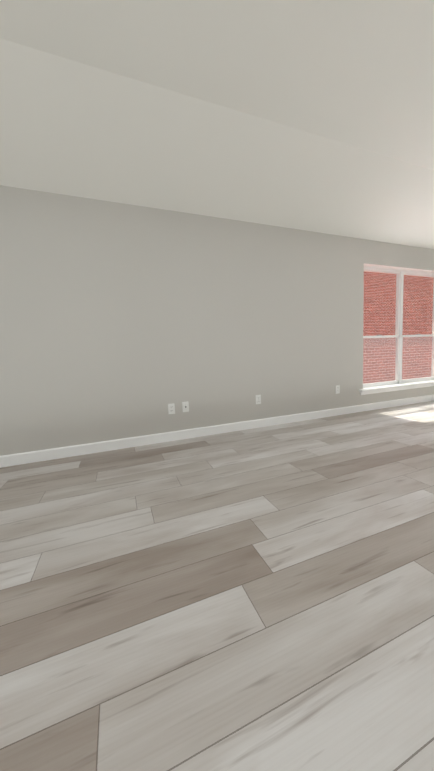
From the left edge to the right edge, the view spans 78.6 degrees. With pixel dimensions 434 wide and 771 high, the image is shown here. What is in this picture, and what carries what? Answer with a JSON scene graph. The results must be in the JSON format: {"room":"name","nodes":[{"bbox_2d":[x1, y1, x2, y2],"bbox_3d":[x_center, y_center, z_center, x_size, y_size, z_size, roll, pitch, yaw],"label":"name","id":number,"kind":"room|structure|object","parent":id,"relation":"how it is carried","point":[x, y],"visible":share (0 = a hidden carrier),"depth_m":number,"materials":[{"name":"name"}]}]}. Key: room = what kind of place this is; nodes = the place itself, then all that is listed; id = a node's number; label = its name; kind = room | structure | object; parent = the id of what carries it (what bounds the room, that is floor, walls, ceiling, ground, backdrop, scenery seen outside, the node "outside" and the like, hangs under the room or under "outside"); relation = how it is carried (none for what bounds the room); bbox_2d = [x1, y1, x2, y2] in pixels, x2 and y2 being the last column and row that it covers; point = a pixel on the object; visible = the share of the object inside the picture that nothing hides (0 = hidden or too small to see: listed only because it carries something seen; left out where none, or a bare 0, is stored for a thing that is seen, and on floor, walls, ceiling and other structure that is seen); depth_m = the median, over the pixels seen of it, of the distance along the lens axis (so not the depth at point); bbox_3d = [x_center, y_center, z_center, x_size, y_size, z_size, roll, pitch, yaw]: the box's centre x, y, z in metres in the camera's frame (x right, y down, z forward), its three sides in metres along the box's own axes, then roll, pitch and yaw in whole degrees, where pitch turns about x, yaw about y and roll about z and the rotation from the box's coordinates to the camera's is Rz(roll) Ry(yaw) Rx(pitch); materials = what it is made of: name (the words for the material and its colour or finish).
{"room":"empty living room","nodes":[
{"label":"empty living room","id":0,"kind":"room"},
{"bbox_2d":[0,401,433,770],"bbox_3d":[1.262,0.916,-0.207,9.210,0.120,7.500,-5,6,-20],"label":"floor","id":1,"kind":"structure","parent":0,"point":[259,599],"depth_m":0.97,"materials":[{"name":"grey wood"}]},
{"bbox_2d":[0,185,433,455],"bbox_3d":[-0.052,-0.650,3.105,9.300,2.445,0.150,-5,6,-20],"label":"wall","id":2,"kind":"structure","parent":0,"point":[120,320],"depth_m":2.83,"materials":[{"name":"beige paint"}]},
{"bbox_2d":[168,403,174,413],"bbox_3d":[-0.501,0.258,2.927,0.072,0.116,0.010,-5,6,-20],"label":"electrical outlet","id":3,"kind":"object","parent":2,"relation":"attached to","point":[171,408],"visible":1,"depth_m":2.92,"materials":[{"name":"white plastic"}]},
{"bbox_2d":[182,401,188,411],"bbox_3d":[-0.352,0.240,2.981,0.072,0.116,0.011,-5,6,-20],"label":"jack","id":4,"kind":"object","parent":2,"relation":"attached to","point":[185,406],"visible":1,"depth_m":2.98,"materials":[{"name":"white plastic"}]},
{"bbox_2d":[0,394,433,467],"bbox_3d":[0.033,0.519,3.148,9.000,0.105,0.014,-5,6,-20],"label":"baseboard","id":5,"kind":"structure","parent":2,"relation":"attached to","point":[52,454],"depth_m":2.98,"materials":[{"name":"white wood"}]},
{"bbox_2d":[256,395,260,403],"bbox_3d":[0.516,0.175,3.304,0.072,0.116,0.010,-5,6,-20],"label":"electrical outlet","id":6,"kind":"object","parent":2,"relation":"attached to","point":[258,399],"visible":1,"depth_m":3.30,"materials":[{"name":"white plastic"}]},
{"bbox_2d":[336,385,339,393],"bbox_3d":[1.705,0.057,3.743,0.072,0.116,0.010,-5,6,-20],"label":"electrical outlet","id":7,"kind":"object","parent":2,"relation":"attached to","point":[337,389],"visible":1,"depth_m":3.74,"materials":[{"name":"white plastic"}]},
{"bbox_2d":[359,263,433,394],"bbox_3d":[2.941,-0.870,4.189,1.953,1.870,0.191,-5,6,-20],"label":"window","id":8,"kind":"structure","parent":2,"relation":"in","point":[397,383],"depth_m":4.22,"materials":[{"name":"white plastic"}]},
{"bbox_2d":[0,0,433,248],"bbox_3d":[1.098,-1.861,-0.502,9.150,0.585,7.500,-5,6,-20],"label":"ceiling","id":9,"kind":"structure","parent":0,"point":[313,115],"depth_m":1.97,"materials":[{"name":"paint"}]},
{"bbox_3d":[7.758,0.328,3.911,38.000,0.180,32.000,-5,6,-20],"label":"ground","id":10,"kind":"structure","parent":0,"visible":0},
{"bbox_2d":[363,271,433,346],"bbox_3d":[4.974,-5.065,12.191,19.400,9.120,0.350,-5,6,-20],"label":"brick wall","id":11,"kind":"structure","parent":10,"relation":"on","point":[373,304],"depth_m":13.74,"materials":[{"name":"red brick"}]},
{"bbox_3d":[6.443,-0.285,9.341,19.400,0.060,6.850,-5,6,-20],"label":"ground","id":12,"kind":"structure","parent":10,"relation":"on","visible":0},
{"bbox_2d":[363,344,431,383],"bbox_3d":[7.096,-0.777,8.329,18.000,1.060,0.120,-5,6,-20],"label":"brick wall","id":13,"kind":"structure","parent":12,"relation":"on","point":[406,362],"depth_m":7.47,"materials":[{"name":"red brick"}]}
]}

